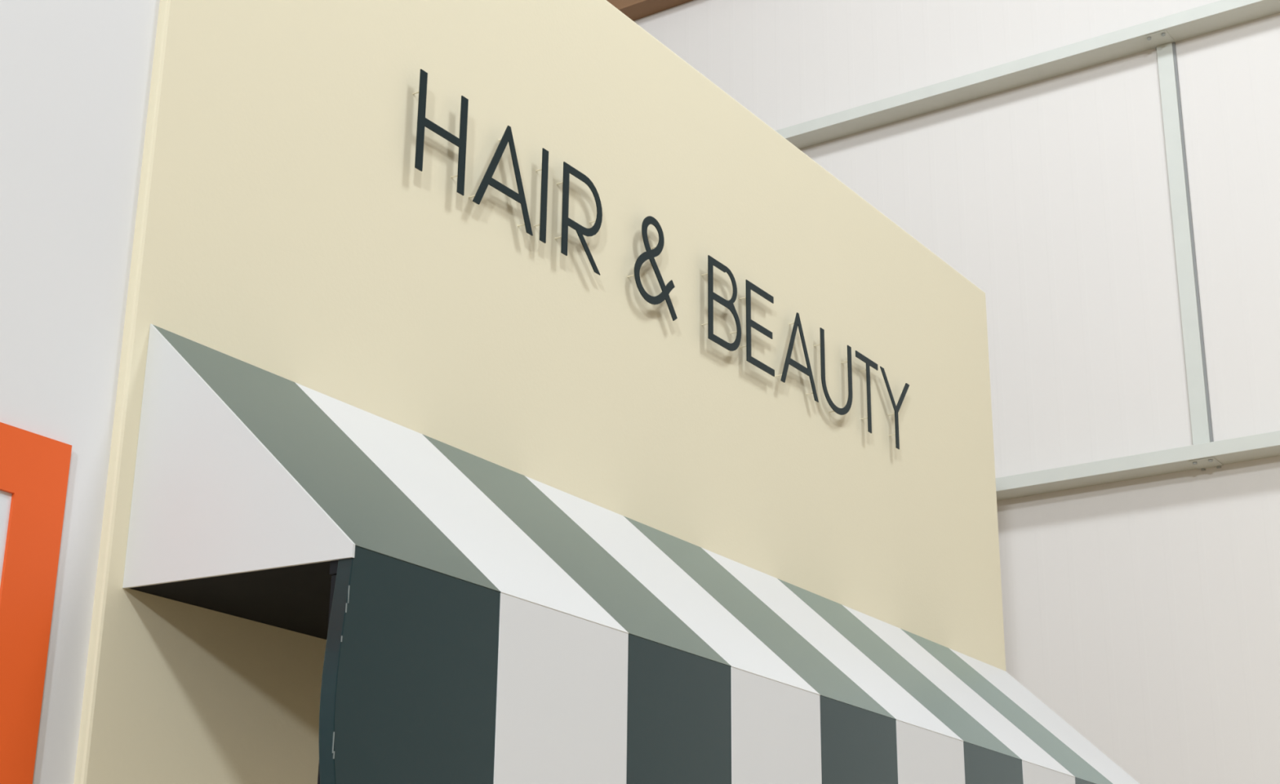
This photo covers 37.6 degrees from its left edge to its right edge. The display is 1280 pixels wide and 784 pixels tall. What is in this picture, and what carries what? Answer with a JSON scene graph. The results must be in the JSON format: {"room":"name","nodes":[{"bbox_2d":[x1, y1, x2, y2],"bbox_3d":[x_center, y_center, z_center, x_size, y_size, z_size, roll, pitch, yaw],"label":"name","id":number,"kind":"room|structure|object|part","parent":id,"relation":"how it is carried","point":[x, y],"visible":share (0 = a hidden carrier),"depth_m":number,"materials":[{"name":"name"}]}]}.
{"room":"shop","nodes":[
{"label":"shop","id":0,"kind":"room"},
{"bbox_2d":[0,0,1005,783],"bbox_3d":[-1.035,0.257,3.470,0.100,5.012,8.248,-12,-23,32],"label":"wall","id":1,"kind":"structure","parent":0,"point":[287,226],"depth_m":4.48,"materials":[{"name":"yellow paint"}]},
{"bbox_2d":[0,422,71,783],"bbox_3d":[-1.419,0.725,2.655,0.013,1.716,1.294,-12,-23,32],"label":"frame","id":2,"kind":"object","parent":1,"relation":"attached to","point":[34,468],"visible":1,"depth_m":3.30,"materials":[{"name":"paint"}]},
{"bbox_3d":[-1.422,0.730,2.656,0.006,1.487,1.072,-12,-23,32],"label":"sign panel","id":3,"kind":"part","parent":2,"relation":"part of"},
{"bbox_2d":[413,69,468,195],"bbox_3d":[-0.485,-0.617,4.495,0.032,0.260,0.178,-12,-23,32],"label":"sign letter","id":4,"kind":"object","parent":1,"relation":"attached to","point":[422,122],"visible":1,"depth_m":4.48,"materials":[{"name":"black metal"}]},
{"bbox_2d":[468,125,533,235],"bbox_3d":[-0.348,-0.546,4.684,0.032,0.260,0.238,-12,-23,32],"label":"sign letter","id":5,"kind":"object","parent":1,"relation":"attached to","point":[507,137],"visible":1,"depth_m":4.69,"materials":[{"name":"black metal"}]},
{"bbox_2d":[533,147,548,243],"bbox_3d":[-0.257,-0.500,4.809,0.032,0.259,0.024,-12,-23,32],"label":"sign letter","id":6,"kind":"object","parent":1,"relation":"attached to","point":[543,220],"visible":1,"depth_m":4.80,"materials":[{"name":"black metal"}]},
{"bbox_2d":[555,161,602,275],"bbox_3d":[-0.163,-0.452,4.939,0.032,0.260,0.175,-12,-23,32],"label":"sign letter","id":7,"kind":"object","parent":1,"relation":"attached to","point":[580,230],"visible":1,"depth_m":4.91,"materials":[{"name":"black metal"}]},
{"bbox_2d":[122,323,1139,783],"bbox_3d":[0.412,0.872,4.882,0.569,1.033,4.063,-12,-23,32],"label":"awning","id":8,"kind":"object","parent":1,"relation":"attached to","point":[481,620],"visible":1,"depth_m":3.68,"materials":[{"name":"green fabric"}]},
{"bbox_3d":[-0.715,0.073,3.399,0.569,0.543,0.006,-12,-23,32],"label":"panel","id":9,"kind":"part","parent":8,"relation":"part of","materials":[{"name":"fabric"}]},
{"bbox_2d":[627,216,677,320],"bbox_3d":[0.033,-0.349,5.210,0.033,0.274,0.212,-12,-23,32],"label":"sign letter","id":10,"kind":"object","parent":1,"relation":"attached to","point":[649,254],"visible":1,"depth_m":5.19,"materials":[{"name":"black metal"}]},
{"bbox_2d":[701,255,741,351],"bbox_3d":[0.235,-0.247,5.490,0.032,0.260,0.180,-12,-23,32],"label":"sign letter","id":11,"kind":"object","parent":1,"relation":"attached to","point":[712,262],"visible":1,"depth_m":5.46,"materials":[{"name":"black metal"}]},
{"bbox_2d":[739,279,774,376],"bbox_3d":[0.349,-0.189,5.647,0.032,0.260,0.160,-12,-23,32],"label":"sign letter","id":12,"kind":"object","parent":1,"relation":"attached to","point":[749,286],"visible":1,"depth_m":5.61,"materials":[{"name":"black metal"}]},
{"bbox_2d":[774,312,818,402],"bbox_3d":[0.481,-0.120,5.830,0.032,0.260,0.232,-12,-23,32],"label":"sign letter","id":13,"kind":"object","parent":1,"relation":"attached to","point":[788,361],"visible":1,"depth_m":5.83,"materials":[{"name":"black metal"}]},
{"bbox_2d":[813,327,852,414],"bbox_3d":[0.618,-0.051,6.018,0.032,0.260,0.205,-12,-23,32],"label":"sign letter","id":14,"kind":"object","parent":1,"relation":"attached to","point":[845,410],"visible":1,"depth_m":5.97,"materials":[{"name":"black metal"}]},
{"bbox_2d":[855,350,878,433],"bbox_3d":[0.737,0.011,6.183,0.032,0.259,0.154,-12,-23,32],"label":"sign letter","id":15,"kind":"object","parent":1,"relation":"attached to","point":[868,362],"visible":1,"depth_m":6.18,"materials":[{"name":"black metal"}]},
{"bbox_2d":[880,366,909,448],"bbox_3d":[0.852,0.070,6.342,0.032,0.260,0.217,-12,-23,32],"label":"sign letter","id":16,"kind":"object","parent":1,"relation":"attached to","point":[896,407],"visible":1,"depth_m":6.32,"materials":[{"name":"black metal"}]},
{"bbox_2d":[633,0,1279,783],"bbox_3d":[3.973,-0.482,7.644,23.993,9.300,0.050,-12,-23,32],"label":"wall","id":17,"kind":"structure","parent":0,"point":[1143,612],"depth_m":8.81,"materials":[{"name":"white paint"}]},
{"bbox_2d":[606,0,693,21],"bbox_3d":[3.917,-3.241,8.587,23.100,0.350,0.197,-12,-23,32],"label":"roof beam","id":18,"kind":"structure","parent":17,"relation":"attached to","point":[635,10],"depth_m":11.00,"materials":[{"name":"brown wood"}]},
{"bbox_2d":[775,0,1279,149],"bbox_3d":[3.945,-2.026,8.127,23.000,0.078,0.199,-12,-23,32],"label":"rail","id":19,"kind":"object","parent":17,"relation":"attached to","point":[1222,14],"visible":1,"depth_m":9.33,"materials":[{"name":"metal"}]},
{"bbox_3d":[2.509,-1.687,9.043,0.110,0.004,0.178,-12,-23,32],"label":"joint plate","id":20,"kind":"part","parent":19,"relation":"part of","materials":[{"name":"metal"}]},
{"bbox_2d":[995,430,1279,500],"bbox_3d":[3.922,-0.013,7.414,23.000,0.078,0.199,-12,-23,32],"label":"rail","id":21,"kind":"object","parent":17,"relation":"attached to","point":[1221,452],"visible":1,"depth_m":8.41,"materials":[{"name":"metal"}]},
{"bbox_2d":[1155,42,1213,444],"bbox_3d":[2.542,-0.696,8.741,0.088,2.066,0.068,-12,-23,32],"label":"stud","id":22,"kind":"object","parent":21,"relation":"on","point":[1177,169],"visible":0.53,"depth_m":8.70,"materials":[{"name":"white metal"}]},
{"bbox_3d":[2.513,0.320,8.312,0.110,0.004,0.178,-12,-23,32],"label":"joint plate","id":23,"kind":"part","parent":21,"relation":"part of","materials":[{"name":"metal"}]}
]}

